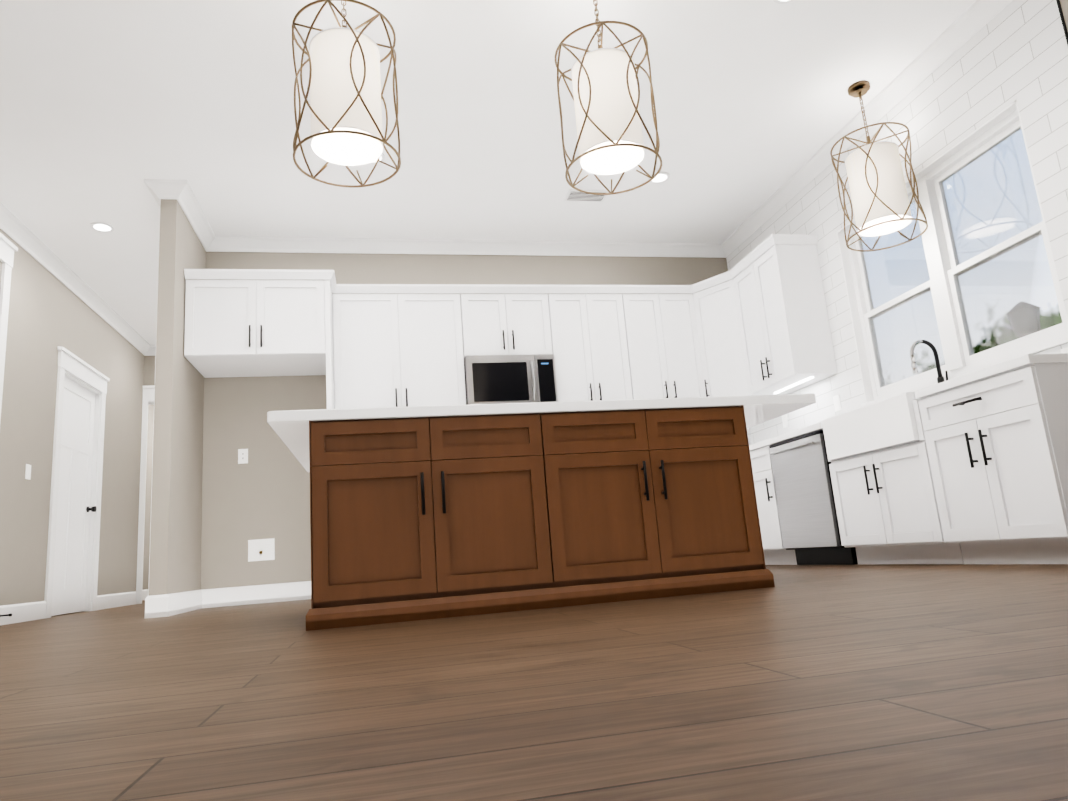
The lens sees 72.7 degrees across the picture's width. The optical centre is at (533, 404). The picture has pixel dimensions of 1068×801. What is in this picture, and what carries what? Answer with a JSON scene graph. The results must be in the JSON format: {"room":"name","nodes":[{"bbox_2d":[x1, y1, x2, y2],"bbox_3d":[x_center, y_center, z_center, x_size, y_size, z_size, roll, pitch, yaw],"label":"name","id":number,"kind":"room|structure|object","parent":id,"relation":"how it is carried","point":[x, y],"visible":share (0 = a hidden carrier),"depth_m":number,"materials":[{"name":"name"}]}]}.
{"room":"kitchen","nodes":[
{"label":"kitchen","id":0,"kind":"room"},
{"bbox_2d":[0,229,144,605],"bbox_3d":[-3.383,-0.686,1.961,0.170,3.080,14.000,-2,-12,-12],"label":"wall","id":1,"kind":"structure","parent":0,"point":[49,313],"depth_m":6.25,"materials":[{"name":"paint"}]},
{"bbox_2d":[0,233,17,420],"bbox_3d":[-3.859,0.019,4.768,0.040,2.900,1.460,-2,-12,-12],"label":"door frame","id":2,"kind":"structure","parent":1,"relation":"attached to","point":[7,248],"depth_m":5.56,"materials":[{"name":"white wood"}]},
{"bbox_2d":[25,464,30,479],"bbox_3d":[-4.100,0.546,5.886,0.009,0.120,0.080,-2,-12,-12],"label":"light switch","id":3,"kind":"object","parent":1,"relation":"attached to","point":[28,472],"visible":1,"depth_m":5.88,"materials":[{"name":"white plastic"}]},
{"bbox_2d":[51,376,96,615],"bbox_3d":[-4.319,0.850,6.819,0.115,2.155,0.888,-2,-12,-12],"label":"hall door","id":4,"kind":"structure","parent":1,"relation":"in","point":[72,532],"depth_m":6.86,"materials":[{"name":"white wood"}]},
{"bbox_2d":[44,346,109,617],"bbox_3d":[-4.358,0.758,6.831,0.190,2.360,1.180,-2,-12,-12],"label":"door frame","id":5,"kind":"structure","parent":1,"relation":"attached to","point":[74,367],"depth_m":7.07,"materials":[{"name":"white wood"}]},
{"bbox_2d":[0,581,310,624],"bbox_3d":[-0.836,1.162,4.592,6.700,0.142,18.800,-2,-12,-12],"label":"baseboard","id":6,"kind":"structure","parent":1,"relation":"attached to","point":[165,605],"depth_m":5.71,"materials":[{"name":"white wood"}]},
{"bbox_2d":[0,0,1012,355],"bbox_3d":[-1.059,-1.724,5.185,6.700,0.110,18.800,-2,-12,-12],"label":"crown molding","id":7,"kind":"structure","parent":1,"relation":"attached to","point":[972,20],"depth_m":6.32,"materials":[{"name":"white wood"}]},
{"bbox_2d":[142,405,153,589],"bbox_3d":[-5.720,1.350,10.989,0.150,3.080,4.830,-2,-12,-12],"label":"door","id":8,"kind":"structure","parent":0,"point":[148,499],"depth_m":10.33,"materials":[{"name":"paint"}]},
{"bbox_2d":[144,356,155,385],"bbox_3d":[-3.881,0.781,8.912,2.900,3.080,0.120,-2,-12,-12],"label":"wall","id":9,"kind":"structure","parent":0,"point":[149,370],"depth_m":8.94,"materials":[{"name":"paint"}]},
{"bbox_2d":[136,385,154,603],"bbox_3d":[-4.044,1.027,8.802,1.320,2.580,0.160,-2,-12,-12],"label":"door frame","id":10,"kind":"structure","parent":9,"relation":"attached to","point":[148,391],"depth_m":8.63,"materials":[{"name":"white wood"}]},
{"bbox_2d":[148,199,205,595],"bbox_3d":[-2.989,0.320,7.005,0.113,3.080,4.080,-2,-12,-12],"label":"wall","id":11,"kind":"structure","parent":0,"point":[176,522],"depth_m":5.22,"materials":[{"name":"paint"}]},
{"bbox_2d":[201,252,728,589],"bbox_3d":[-0.280,0.019,6.556,5.010,3.080,0.150,-2,-12,-12],"label":"wall","id":12,"kind":"structure","parent":0,"point":[263,492],"depth_m":6.03,"materials":[{"name":"paint"}]},
{"bbox_2d":[238,449,247,463],"bbox_3d":[-2.383,0.424,5.944,0.075,0.120,0.008,-2,-12,-12],"label":"electrical outlet plate","id":13,"kind":"object","parent":12,"relation":"attached to","point":[242,453],"depth_m":5.94,"materials":[{"name":"white plastic"}]},
{"bbox_2d":[184,269,335,408],"bbox_3d":[-2.080,0.264,5.674,1.092,2.518,0.707,-2,-12,-12],"label":"upper cabinet","id":14,"kind":"object","parent":12,"relation":"attached to","point":[263,322],"visible":0.94,"depth_m":5.58,"materials":[{"name":"white wood"}]},
{"bbox_2d":[248,538,274,561],"bbox_3d":[-2.184,1.164,5.808,0.200,0.170,0.035,-2,-12,-12],"label":"electrical outlet plate","id":15,"kind":"object","parent":12,"relation":"attached to","point":[261,549],"depth_m":5.82,"materials":[{"name":"white plastic"}]},
{"bbox_2d":[332,290,471,408],"bbox_3d":[-1.118,-0.385,6.194,1.126,1.050,0.359,-2,-12,-12],"label":"upper cabinet","id":16,"kind":"object","parent":12,"relation":"attached to","point":[392,348],"depth_m":6.03,"materials":[{"name":"white wood"}]},
{"bbox_2d":[468,290,555,357],"bbox_3d":[-0.270,-0.651,6.430,0.770,0.565,0.359,-2,-12,-12],"label":"upper cabinet","id":17,"kind":"object","parent":12,"relation":"attached to","point":[504,322],"depth_m":6.28,"materials":[{"name":"white wood"}]},
{"bbox_2d":[464,354,557,404],"bbox_3d":[-0.217,-0.151,6.262,0.764,0.481,0.488,-2,-12,-12],"label":"over-the-range microwave","id":18,"kind":"object","parent":17,"relation":"attached to","point":[502,379],"visible":0.75,"depth_m":6.09,"materials":[{"name":"silver metal"}]},
{"bbox_2d":[548,290,643,401],"bbox_3d":[0.462,-0.437,6.535,0.813,1.050,0.359,-2,-12,-12],"label":"upper cabinet","id":19,"kind":"object","parent":12,"relation":"attached to","point":[594,331],"depth_m":6.39,"materials":[{"name":"white wood"}]},
{"bbox_2d":[632,290,663,398],"bbox_3d":[0.966,-0.454,6.645,0.471,1.050,0.359,-2,-12,-12],"label":"upper cabinet","id":20,"kind":"object","parent":12,"relation":"attached to","point":[650,388],"depth_m":6.49,"materials":[{"name":"white wood"}]},
{"bbox_2d":[652,290,699,397],"bbox_3d":[1.299,-0.469,6.695,0.440,1.050,0.403,-2,-12,-12],"label":"upper cabinet","id":21,"kind":"object","parent":12,"relation":"attached to","point":[672,311],"depth_m":6.55,"materials":[{"name":"white wood"}]},
{"bbox_2d":[747,428,751,444],"bbox_3d":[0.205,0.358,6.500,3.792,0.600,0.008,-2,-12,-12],"label":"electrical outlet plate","id":22,"kind":"structure","parent":12,"relation":"attached to","point":[749,436],"depth_m":6.89,"materials":[{"name":"white plastic"}]},
{"bbox_2d":[0,0,976,344],"bbox_3d":[-1.097,-1.794,5.350,7.300,0.100,19.100,-2,-12,-12],"label":"ceiling","id":23,"kind":"structure","parent":0,"point":[108,108],"depth_m":4.75,"materials":[{"name":"paint"}]},
{"bbox_2d":[90,222,113,231],"bbox_3d":[-3.507,-1.439,5.897,0.169,0.011,0.169,-12,-14,32],"label":"recessed light","id":24,"kind":"object","parent":23,"relation":"in","point":[98,226],"depth_m":5.88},
{"bbox_2d":[292,0,400,187],"bbox_3d":[-0.882,-1.617,3.390,0.474,1.066,0.474,-2,-12,-12],"label":"pendant light","id":25,"kind":"object","parent":23,"relation":"hanging from","point":[344,87],"visible":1,"depth_m":3.24,"materials":[{"name":"white fabric"}]},
{"bbox_2d":[370,153,384,163],"bbox_3d":[-1.152,-1.767,5.186,0.169,0.011,0.169,-12,-14,32],"label":"recessed light","id":26,"kind":"object","parent":23,"relation":"in","point":[382,157],"depth_m":5.22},
{"bbox_2d":[564,189,608,201],"bbox_3d":[0.434,-1.723,5.999,0.340,0.010,0.180,-2,-12,-12],"label":"ceiling vent","id":27,"kind":"object","parent":23,"relation":"in","point":[573,195],"visible":0.92,"depth_m":6.00,"materials":[{"name":"white metal"}]},
{"bbox_2d":[555,0,661,194],"bbox_3d":[0.349,-1.657,3.656,0.474,1.066,0.474,-2,-12,-12],"label":"pendant light","id":28,"kind":"object","parent":23,"relation":"hanging from","point":[606,100],"visible":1,"depth_m":3.50,"materials":[{"name":"white fabric"}]},
{"bbox_2d":[648,172,669,182],"bbox_3d":[0.998,-1.809,5.791,0.169,0.011,0.169,-12,-14,32],"label":"recessed light","id":29,"kind":"object","parent":23,"relation":"in","point":[660,177],"depth_m":5.79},
{"bbox_2d":[773,0,793,3],"bbox_3d":[1.370,-2.224,3.912,0.169,0.011,0.169,-12,-14,32],"label":"recessed light","id":30,"kind":"object","parent":23,"relation":"in","point":[776,1],"depth_m":3.98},
{"bbox_2d":[830,80,927,251],"bbox_3d":[2.192,-1.584,4.705,0.474,1.066,0.474,-2,-12,-12],"label":"pendant light","id":31,"kind":"object","parent":23,"relation":"hanging from","point":[878,191],"visible":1,"depth_m":4.56,"materials":[{"name":"white fabric"}]},
{"bbox_2d":[0,564,1067,800],"bbox_3d":[-0.857,1.312,4.712,7.300,0.100,19.100,-2,-12,-12],"label":"floor","id":32,"kind":"structure","parent":0,"point":[914,682],"depth_m":1.13,"materials":[{"name":"brown wood"}]},
{"bbox_2d":[306,405,774,630],"bbox_3d":[-0.058,0.555,3.607,1.957,0.815,1.234,-2,-12,-12],"label":"kitchen island","id":33,"kind":"object","parent":32,"relation":"on","point":[419,518],"visible":1,"depth_m":3.04,"materials":[{"name":"brown wood"}]},
{"bbox_2d":[267,394,815,471],"bbox_3d":[-0.033,0.184,3.950,2.460,0.043,1.665,-2,-12,-12],"label":"island countertop","id":34,"kind":"structure","parent":33,"relation":"on","point":[290,428],"depth_m":3.17,"materials":[{"name":"white stone"}]},
{"bbox_2d":[750,445,796,564],"bbox_3d":[1.981,0.802,5.727,0.672,0.876,0.769,-2,-12,-12],"label":"base cabinet","id":35,"kind":"object","parent":32,"relation":"on","point":[775,552],"visible":0.12,"depth_m":5.32,"materials":[{"name":"white wood"}]},
{"bbox_2d":[749,353,1067,450],"bbox_3d":[2.116,0.176,5.019,0.667,0.042,3.661,-2,-12,-12],"label":"countertop","id":36,"kind":"structure","parent":35,"relation":"on","point":[1005,366],"depth_m":3.50,"materials":[{"name":"white stone"}]},
{"bbox_2d":[910,340,947,382],"bbox_3d":[2.426,-0.202,4.443,0.217,0.417,0.093,-2,-12,-12],"label":"faucet","id":37,"kind":"object","parent":36,"relation":"on","point":[940,378],"visible":0.69,"depth_m":4.46,"materials":[{"name":"black metal"}]},
{"bbox_2d":[769,430,857,564],"bbox_3d":[2.127,0.652,5.043,0.667,0.872,0.656,-2,-12,-12],"label":"dishwasher","id":38,"kind":"object","parent":32,"relation":"on","point":[809,525],"visible":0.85,"depth_m":4.92,"materials":[{"name":"silver metal"}]},
{"bbox_2d":[822,392,963,564],"bbox_3d":[2.284,0.458,4.285,0.667,0.922,0.866,-2,-12,-12],"label":"base cabinet","id":39,"kind":"object","parent":32,"relation":"on","point":[887,511],"visible":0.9,"depth_m":4.15,"materials":[{"name":"white wood"}]},
{"bbox_2d":[918,363,1067,563],"bbox_3d":[2.444,0.312,3.521,0.668,0.876,0.710,-2,-12,-12],"label":"base cabinet","id":40,"kind":"object","parent":32,"relation":"on","point":[997,448],"visible":1,"depth_m":3.38,"materials":[{"name":"white wood"}]},
{"bbox_2d":[1059,0,1067,31],"bbox_3d":[3.194,-1.226,1.809,0.150,3.080,10.850,-2,-12,-12],"label":"wall","id":41,"kind":"structure","parent":0,"point":[1064,5],"depth_m":3.67,"materials":[{"name":"white ceramic subway tile"},{"name":"grout"}]},
{"bbox_2d":[684,266,782,396],"bbox_3d":[1.765,-0.556,6.614,0.630,1.118,0.780,-2,-12,-12],"label":"upper cabinet","id":42,"kind":"object","parent":41,"relation":"attached to","point":[715,324],"depth_m":6.46,"materials":[{"name":"white wood"}]},
{"bbox_2d":[732,242,836,393],"bbox_3d":[2.019,-0.668,5.999,0.388,1.050,0.773,-2,-12,-12],"label":"upper cabinet","id":43,"kind":"object","parent":41,"relation":"attached to","point":[760,326],"depth_m":5.72,"materials":[{"name":"white wood"}]},
{"bbox_2d":[782,414,787,427],"bbox_3d":[2.178,0.139,6.302,0.008,0.120,0.075,-2,-12,-12],"label":"electrical outlet plate","id":44,"kind":"object","parent":41,"relation":"attached to","point":[784,417],"depth_m":6.30,"materials":[{"name":"white plastic"}]},
{"bbox_2d":[726,0,1067,443],"bbox_3d":[2.372,-0.831,5.289,0.010,2.110,3.680,-2,-12,-12],"label":"wall tile","id":45,"kind":"structure","parent":41,"relation":"attached to","point":[1010,53],"depth_m":4.34,"materials":[{"name":"white tile"}]},
{"bbox_2d":[837,100,1067,406],"bbox_3d":[2.584,-0.821,4.618,0.180,1.370,1.680,-2,-12,-12],"label":"window","id":46,"kind":"structure","parent":41,"relation":"in","point":[952,283],"depth_m":4.49,"materials":[{"name":"clear glass"}]},
{"bbox_2d":[1060,347,1067,352],"bbox_3d":[2.729,-0.233,3.697,0.008,0.120,0.075,-2,-12,-12],"label":"electrical outlet plate","id":47,"kind":"object","parent":41,"relation":"attached to","point":[1065,350],"depth_m":3.72,"materials":[{"name":"white plastic"}]},
{"label":"outside","id":48,"kind":"structure","parent":0,"visible":0},
{"bbox_2d":[1030,235,1062,329],"bbox_3d":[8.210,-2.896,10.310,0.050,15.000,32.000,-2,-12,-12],"label":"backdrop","id":49,"kind":"structure","parent":48,"point":[1042,302],"depth_m":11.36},
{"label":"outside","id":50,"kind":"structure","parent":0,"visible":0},
{"bbox_2d":[1028,304,1040,334],"bbox_3d":[6.181,0.324,8.702,0.380,3.270,0.380,-2,-12,-12],"label":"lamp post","id":51,"kind":"object","parent":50,"point":[1034,315],"depth_m":8.84,"materials":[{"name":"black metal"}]}
]}

